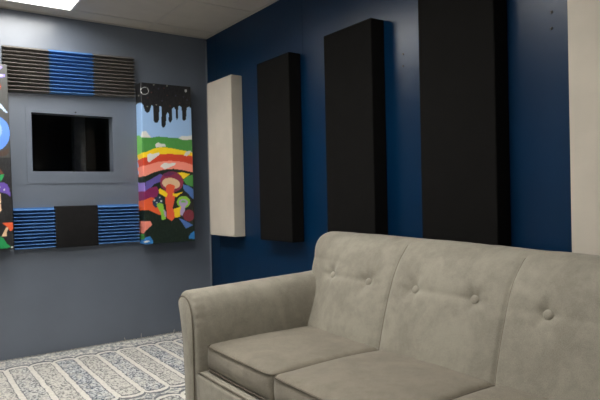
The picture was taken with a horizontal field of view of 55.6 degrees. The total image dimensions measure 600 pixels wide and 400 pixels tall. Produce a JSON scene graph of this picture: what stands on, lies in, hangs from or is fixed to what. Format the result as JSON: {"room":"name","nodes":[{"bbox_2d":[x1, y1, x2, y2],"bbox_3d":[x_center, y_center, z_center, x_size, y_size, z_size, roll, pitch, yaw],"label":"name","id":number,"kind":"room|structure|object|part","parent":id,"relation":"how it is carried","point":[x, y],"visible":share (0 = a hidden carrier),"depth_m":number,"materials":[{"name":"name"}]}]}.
{"room":"studio","nodes":[
{"label":"studio","id":0,"kind":"room"},
{"bbox_2d":[0,8,210,361],"bbox_3d":[-2.511,-0.094,3.649,4.200,2.440,0.095,-2,1,-35],"label":"wall","id":1,"kind":"structure","parent":0,"point":[52,299],"depth_m":4.29,"materials":[{"name":"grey paint"}]},
{"bbox_2d":[0,64,14,249],"bbox_3d":[-2.153,-0.281,3.770,0.442,1.256,0.120,-3,1,-35],"label":"painting","id":2,"kind":"object","parent":1,"relation":"attached to","point":[6,201],"visible":1,"depth_m":3.82,"materials":[{"name":"paint"}]},
{"bbox_2d":[1,45,49,93],"bbox_3d":[-1.916,-0.914,3.981,0.298,0.322,0.055,-2,1,-35],"label":"tile","id":3,"kind":"structure","parent":1,"relation":"attached to","point":[28,69],"depth_m":3.98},
{"bbox_2d":[13,207,55,249],"bbox_3d":[-1.868,0.199,4.005,0.266,0.290,0.055,-2,1,-35],"label":"tile","id":4,"kind":"structure","parent":1,"relation":"attached to","point":[34,228],"depth_m":4.00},
{"bbox_2d":[48,49,94,95],"bbox_3d":[-1.668,-0.929,4.154,0.306,0.324,0.055,-2,1,-35],"label":"tile","id":5,"kind":"structure","parent":1,"relation":"attached to","point":[71,73],"depth_m":4.15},
{"bbox_2d":[25,107,118,183],"bbox_3d":[-1.687,-0.392,4.221,0.644,0.538,0.091,-2,1,-35],"label":"window","id":6,"kind":"structure","parent":1,"relation":"in","point":[55,145],"depth_m":4.23,"materials":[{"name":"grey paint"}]},
{"bbox_3d":[-1.712,-0.418,4.256,0.569,0.416,0.006,-2,1,-35],"label":"pane","id":7,"kind":"part","parent":6,"relation":"part of","materials":[{"name":"clear glass"}]},
{"bbox_2d":[12,183,137,184],"bbox_3d":[-1.635,-0.119,4.205,0.903,0.004,0.002,-2,1,-35],"label":"trim","id":8,"kind":"structure","parent":1,"relation":"attached to","point":[93,183],"depth_m":4.34,"materials":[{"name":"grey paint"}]},
{"bbox_2d":[54,205,98,247],"bbox_3d":[-1.637,0.191,4.168,0.297,0.299,0.055,-2,1,-35],"label":"tile","id":9,"kind":"structure","parent":1,"relation":"attached to","point":[76,226],"depth_m":4.14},
{"bbox_2d":[92,54,134,97],"bbox_3d":[-1.417,-0.946,4.331,0.308,0.324,0.055,-2,1,-35],"label":"tile","id":10,"kind":"structure","parent":1,"relation":"attached to","point":[113,75],"depth_m":4.33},
{"bbox_2d":[98,204,139,243],"bbox_3d":[-1.387,0.182,4.343,0.312,0.296,0.055,-2,1,-35],"label":"tile","id":11,"kind":"structure","parent":1,"relation":"attached to","point":[117,223],"depth_m":4.34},
{"bbox_2d":[135,82,194,243],"bbox_3d":[-1.070,-0.285,4.531,0.427,1.249,0.120,-2,1,-35],"label":"painting","id":12,"kind":"object","parent":1,"relation":"attached to","point":[163,112],"visible":1,"depth_m":4.46,"materials":[{"name":"paint"}]},
{"bbox_2d":[205,41,211,285],"bbox_3d":[-0.768,-0.132,4.806,0.016,2.420,0.014,-2,1,-35],"label":"trim","id":13,"kind":"structure","parent":1,"relation":"attached to","point":[205,41],"depth_m":4.80,"materials":[{"name":"paint"}]},
{"bbox_2d":[0,0,273,37],"bbox_3d":[-1.131,-1.379,1.636,4.400,0.100,7.800,-2,1,-35],"label":"ceiling","id":14,"kind":"structure","parent":0,"point":[192,15],"depth_m":4.08,"materials":[{"name":"tile"}]},
{"bbox_2d":[6,0,80,10],"bbox_3d":[-1.509,-1.394,3.326,0.610,0.134,1.220,-2,1,-35],"label":"ceiling light","id":15,"kind":"object","parent":14,"relation":"attached to","point":[61,4],"visible":1,"depth_m":3.91,"materials":[{"name":"white plastic"}]},
{"bbox_2d":[14,0,251,33],"bbox_3d":[-0.728,-1.332,1.064,4.200,0.002,6.200,-2,1,-35],"label":"trim","id":16,"kind":"structure","parent":14,"relation":"attached to","point":[67,14],"depth_m":4.11,"materials":[{"name":"metal"}]},
{"bbox_2d":[206,0,571,285],"bbox_3d":[1.059,-0.163,2.307,0.100,2.440,6.395,-2,1,-35],"label":"wall","id":17,"kind":"structure","parent":0,"point":[538,64],"depth_m":2.99,"materials":[{"name":"blue paint"}]},
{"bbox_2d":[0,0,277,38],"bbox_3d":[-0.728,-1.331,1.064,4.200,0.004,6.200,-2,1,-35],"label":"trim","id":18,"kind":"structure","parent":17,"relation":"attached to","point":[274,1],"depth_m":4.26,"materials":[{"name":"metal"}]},
{"bbox_2d":[215,38,220,269],"bbox_3d":[-0.668,-0.128,4.678,0.001,2.410,0.008,-2,1,-35],"label":"trim","id":19,"kind":"structure","parent":17,"relation":"attached to","point":[215,38],"depth_m":4.68,"materials":[{"name":"blue paint"}]},
{"bbox_2d":[207,75,244,236],"bbox_3d":[-0.585,-0.332,4.469,0.095,1.222,0.408,-2,1,-35],"label":"acoustic panel","id":20,"kind":"object","parent":17,"relation":"attached to","point":[224,95],"visible":1,"depth_m":4.36,"materials":[{"name":"fabric"}]},
{"bbox_2d":[257,52,303,242],"bbox_3d":[-0.140,-0.337,3.830,0.101,1.222,0.398,-2,1,-35],"label":"acoustic panel","id":21,"kind":"object","parent":17,"relation":"attached to","point":[279,77],"visible":1,"depth_m":3.73,"materials":[{"name":"black fabric"}]},
{"bbox_2d":[301,0,307,270],"bbox_3d":[0.033,-0.136,3.680,0.001,2.410,0.008,-2,1,-35],"label":"trim","id":22,"kind":"structure","parent":17,"relation":"attached to","point":[301,0],"depth_m":3.68,"materials":[{"name":"blue paint"}]},
{"bbox_2d":[324,18,387,234],"bbox_3d":[0.307,-0.352,3.199,0.095,1.222,0.412,-2,1,-35],"label":"acoustic panel","id":23,"kind":"object","parent":17,"relation":"attached to","point":[354,66],"visible":0.9,"depth_m":3.11,"materials":[{"name":"black fabric"}]},
{"bbox_2d":[418,0,510,246],"bbox_3d":[0.737,-0.357,2.587,0.096,1.222,0.424,-2,1,-35],"label":"acoustic panel","id":24,"kind":"object","parent":17,"relation":"attached to","point":[463,54],"visible":0.88,"depth_m":2.52,"materials":[{"name":"black fabric"}]},
{"bbox_2d":[567,0,599,254],"bbox_3d":[1.160,-0.361,1.985,0.096,1.222,0.408,-2,1,-35],"label":"acoustic panel","id":25,"kind":"object","parent":17,"relation":"attached to","point":[583,15],"visible":0.85,"depth_m":2.08,"materials":[{"name":"fabric"}]},
{"bbox_3d":[-1.075,1.160,1.656,4.400,0.100,7.800,-2,1,-35],"label":"floor","id":26,"kind":"structure","parent":0,"visible":0},
{"bbox_2d":[0,329,185,399],"bbox_3d":[-0.889,1.079,2.118,3.140,0.044,4.245,-2,1,-35],"label":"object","id":27,"kind":"object","parent":26,"relation":"on","point":[150,368],"visible":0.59,"depth_m":3.57,"materials":[{"name":"grey carpet"}]},
{"bbox_2d":[178,231,599,399],"bbox_3d":[0.434,0.613,2.060,1.022,0.896,1.994,-2,1,-35],"label":"sofa","id":28,"kind":"object","parent":27,"relation":"on","point":[374,316],"visible":1,"depth_m":2.12,"materials":[{"name":"beige fabric"}]},
{"bbox_3d":[-0.498,0.711,2.519,0.020,0.559,0.138,-2,1,-35],"label":"panel","id":29,"kind":"part","parent":28,"relation":"part of","materials":[{"name":"beige fabric"}]},
{"bbox_3d":[0.365,0.840,2.009,0.825,0.221,1.678,-2,1,-35],"label":"seat rail","id":30,"kind":"part","parent":28,"relation":"part of","materials":[{"name":"beige fabric"}]},
{"bbox_3d":[-0.136,0.672,2.773,0.887,0.616,0.170,-2,1,-35],"label":"arm","id":31,"kind":"part","parent":28,"relation":"part of","materials":[{"name":"beige fabric"}]},
{"bbox_2d":[208,326,376,399],"bbox_3d":[-0.025,0.665,2.418,0.585,0.133,0.535,-2,1,-35],"label":"seat cushion","id":32,"kind":"object","parent":28,"relation":"on","point":[246,361],"depth_m":2.32,"materials":[{"name":"beige fabric"}]},
{"bbox_2d":[274,350,491,399],"bbox_3d":[0.288,0.662,1.972,0.585,0.132,0.555,-2,1,-35],"label":"seat cushion","id":33,"kind":"object","parent":28,"relation":"on","point":[362,374],"depth_m":1.93,"materials":[{"name":"beige fabric"}]},
{"bbox_3d":[0.649,0.515,2.219,0.484,0.711,1.940,-2,1,-35],"label":"backrest","id":34,"kind":"part","parent":28,"relation":"part of","materials":[{"name":"beige fabric"}]},
{"bbox_2d":[453,385,551,399],"bbox_3d":[0.609,0.658,1.516,0.585,0.133,0.560,-2,1,-35],"label":"seat cushion","id":35,"kind":"object","parent":28,"relation":"on","point":[480,392],"depth_m":1.75,"materials":[{"name":"beige fabric"}]}
]}

